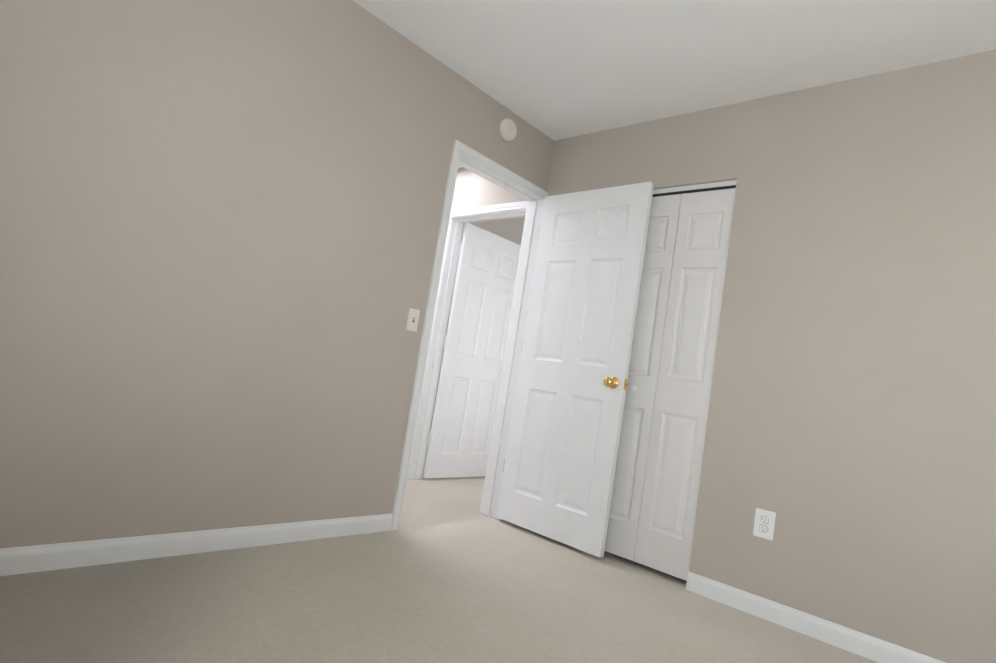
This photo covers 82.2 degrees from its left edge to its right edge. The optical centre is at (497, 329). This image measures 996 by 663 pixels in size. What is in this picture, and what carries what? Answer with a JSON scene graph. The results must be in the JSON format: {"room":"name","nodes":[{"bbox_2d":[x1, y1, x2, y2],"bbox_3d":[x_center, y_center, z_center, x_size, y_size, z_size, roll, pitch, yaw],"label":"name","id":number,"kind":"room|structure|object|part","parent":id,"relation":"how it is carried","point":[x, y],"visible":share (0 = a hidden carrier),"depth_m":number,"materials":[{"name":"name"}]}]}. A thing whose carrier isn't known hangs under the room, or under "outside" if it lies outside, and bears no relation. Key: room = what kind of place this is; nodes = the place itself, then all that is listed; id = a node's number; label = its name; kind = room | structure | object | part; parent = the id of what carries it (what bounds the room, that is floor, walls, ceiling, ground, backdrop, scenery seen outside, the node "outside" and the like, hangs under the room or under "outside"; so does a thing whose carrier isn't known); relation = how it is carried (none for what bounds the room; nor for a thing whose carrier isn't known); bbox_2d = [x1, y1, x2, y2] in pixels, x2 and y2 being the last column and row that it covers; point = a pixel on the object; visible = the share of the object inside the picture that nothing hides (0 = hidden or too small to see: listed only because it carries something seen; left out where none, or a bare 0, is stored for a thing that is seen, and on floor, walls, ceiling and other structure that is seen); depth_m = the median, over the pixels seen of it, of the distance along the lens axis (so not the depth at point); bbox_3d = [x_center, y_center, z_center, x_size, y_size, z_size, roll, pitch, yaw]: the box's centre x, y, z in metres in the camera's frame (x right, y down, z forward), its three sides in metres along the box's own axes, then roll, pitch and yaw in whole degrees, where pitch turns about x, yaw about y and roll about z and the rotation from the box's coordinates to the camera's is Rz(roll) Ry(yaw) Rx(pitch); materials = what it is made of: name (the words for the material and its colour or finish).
{"room":"empty bedroom","nodes":[
{"label":"empty bedroom","id":0,"kind":"room"},
{"bbox_2d":[0,0,553,548],"bbox_3d":[0.146,-0.039,3.694,0.120,2.440,6.370,4,-7,42],"label":"wall","id":1,"kind":"structure","parent":0,"point":[220,220],"depth_m":2.22,"materials":[{"name":"beige paint"}]},
{"bbox_2d":[0,513,392,575],"bbox_3d":[-1.265,0.804,2.123,0.012,0.083,2.183,4,-7,42],"label":"baseboard","id":2,"kind":"structure","parent":1,"relation":"attached to","point":[28,559],"depth_m":2.16,"materials":[{"name":"white paint"}]},
{"bbox_2d":[406,308,419,331],"bbox_3d":[-0.434,-0.050,2.955,0.020,0.115,0.070,4,-7,42],"label":"light switch","id":3,"kind":"object","parent":1,"relation":"attached to","point":[413,320],"visible":1,"depth_m":2.95,"materials":[{"name":"beige plastic"}]},
{"bbox_2d":[391,139,547,530],"bbox_3d":[-0.143,0.066,3.361,0.189,2.089,0.868,4,-7,42],"label":"door frame","id":4,"kind":"structure","parent":1,"relation":"in","point":[507,382],"depth_m":3.56,"materials":[{"name":"white paint"}]},
{"bbox_2d":[499,118,516,141],"bbox_3d":[0.066,-1.188,3.394,0.037,0.132,0.132,4,-7,42],"label":"smoke detector","id":5,"kind":"object","parent":1,"relation":"attached to","point":[508,130],"visible":0.98,"depth_m":3.37,"materials":[{"name":"beige plastic"}]},
{"bbox_2d":[0,443,877,662],"bbox_3d":[0.327,1.241,3.244,6.340,0.100,6.370,4,-7,42],"label":"floor","id":6,"kind":"structure","parent":0,"point":[491,590],"depth_m":2.04,"materials":[{"name":"beige carpet"}]},
{"bbox_2d":[430,237,461,430],"bbox_3d":[-1.156,-0.032,6.132,0.120,2.440,4.500,4,-7,42],"label":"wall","id":7,"kind":"structure","parent":0,"point":[446,333],"depth_m":6.65,"materials":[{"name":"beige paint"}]},
{"bbox_2d":[451,167,525,209],"bbox_3d":[-0.711,-0.087,4.684,2.480,2.440,0.120,4,-7,42],"label":"wall","id":8,"kind":"structure","parent":0,"point":[472,190],"depth_m":4.33,"materials":[{"name":"beige paint"}]},
{"bbox_2d":[407,201,526,479],"bbox_3d":[-0.185,0.128,4.164,0.878,2.089,0.154,4,-7,42],"label":"door frame","id":9,"kind":"structure","parent":8,"relation":"in","point":[433,368],"depth_m":4.39,"materials":[{"name":"white paint"}]},
{"bbox_2d":[423,222,520,477],"bbox_3d":[-0.166,0.201,4.723,0.171,2.015,0.806,4,-7,42],"label":"door","id":10,"kind":"structure","parent":8,"relation":"in","point":[469,379],"depth_m":4.65,"materials":[{"name":"white paint"}]},
{"bbox_3d":[-0.416,0.094,4.450,0.040,1.582,0.040,4,-7,42],"label":"door hinges","id":11,"kind":"part","parent":10,"relation":"part of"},
{"bbox_2d":[352,0,995,244],"bbox_3d":[0.716,-1.260,3.458,6.340,0.100,6.370,4,-7,42],"label":"ceiling","id":12,"kind":"structure","parent":0,"point":[553,70],"depth_m":2.59,"materials":[{"name":"white paint"}]},
{"bbox_2d":[546,50,995,662],"bbox_3d":[1.554,0.075,2.469,3.620,2.440,0.120,4,-7,42],"label":"wall","id":13,"kind":"structure","parent":0,"point":[850,434],"depth_m":2.42,"materials":[{"name":"beige paint"}]},
{"bbox_2d":[605,194,681,560],"bbox_3d":[0.738,0.218,3.122,0.296,1.962,0.059,4,-7,42],"label":"closet door leaf","id":14,"kind":"structure","parent":13,"relation":"in","point":[628,485],"depth_m":3.08,"materials":[{"name":"white paint"}]},
{"bbox_3d":[0.738,0.316,3.080,0.032,0.032,0.031,4,-7,42],"label":"knob","id":15,"kind":"part","parent":14,"relation":"part of","materials":[{"name":"white plastic"}]},
{"bbox_2d":[634,188,735,580],"bbox_3d":[0.967,0.238,2.933,0.296,1.962,0.028,4,-7,42],"label":"closet door leaf","id":16,"kind":"structure","parent":13,"relation":"in","point":[674,460],"depth_m":2.92,"materials":[{"name":"white paint"}]},
{"bbox_2d":[652,180,736,196],"bbox_3d":[0.791,-0.771,3.317,1.192,0.044,0.044,4,-7,42],"label":"track rail","id":17,"kind":"object","parent":13,"relation":"attached to","point":[731,184],"visible":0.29,"depth_m":3.05,"materials":[{"name":"white metal"}]},
{"bbox_2d":[753,508,775,540],"bbox_3d":[1.182,0.864,2.537,0.084,0.122,0.009,4,-7,42],"label":"outlet","id":18,"kind":"object","parent":13,"relation":"attached to","point":[764,523],"visible":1,"depth_m":2.53,"materials":[{"name":"white plastic"}]},
{"bbox_2d":[686,571,945,662],"bbox_3d":[1.727,1.255,1.958,2.244,0.083,0.013,4,-7,42],"label":"baseboard","id":19,"kind":"structure","parent":13,"relation":"attached to","point":[864,645],"depth_m":2.36,"materials":[{"name":"white paint"}]},
{"bbox_3d":[0.155,0.107,3.569,0.040,1.582,0.040,4,-7,44],"label":"bedroom door hinges","id":20,"kind":"object","parent":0,"visible":0},
{"bbox_2d":[496,181,653,557],"bbox_3d":[0.426,0.167,3.286,0.759,2.008,0.171,4,-7,44],"label":"bedroom door","id":21,"kind":"structure","parent":20,"relation":"attached to","point":[557,483],"depth_m":3.24,"materials":[{"name":"white paint"}]},
{"bbox_3d":[0.643,0.288,3.049,0.106,0.065,0.171,4,-7,44],"label":"knob","id":22,"kind":"part","parent":21,"relation":"part of","materials":[{"name":"gold metal"}]}
]}

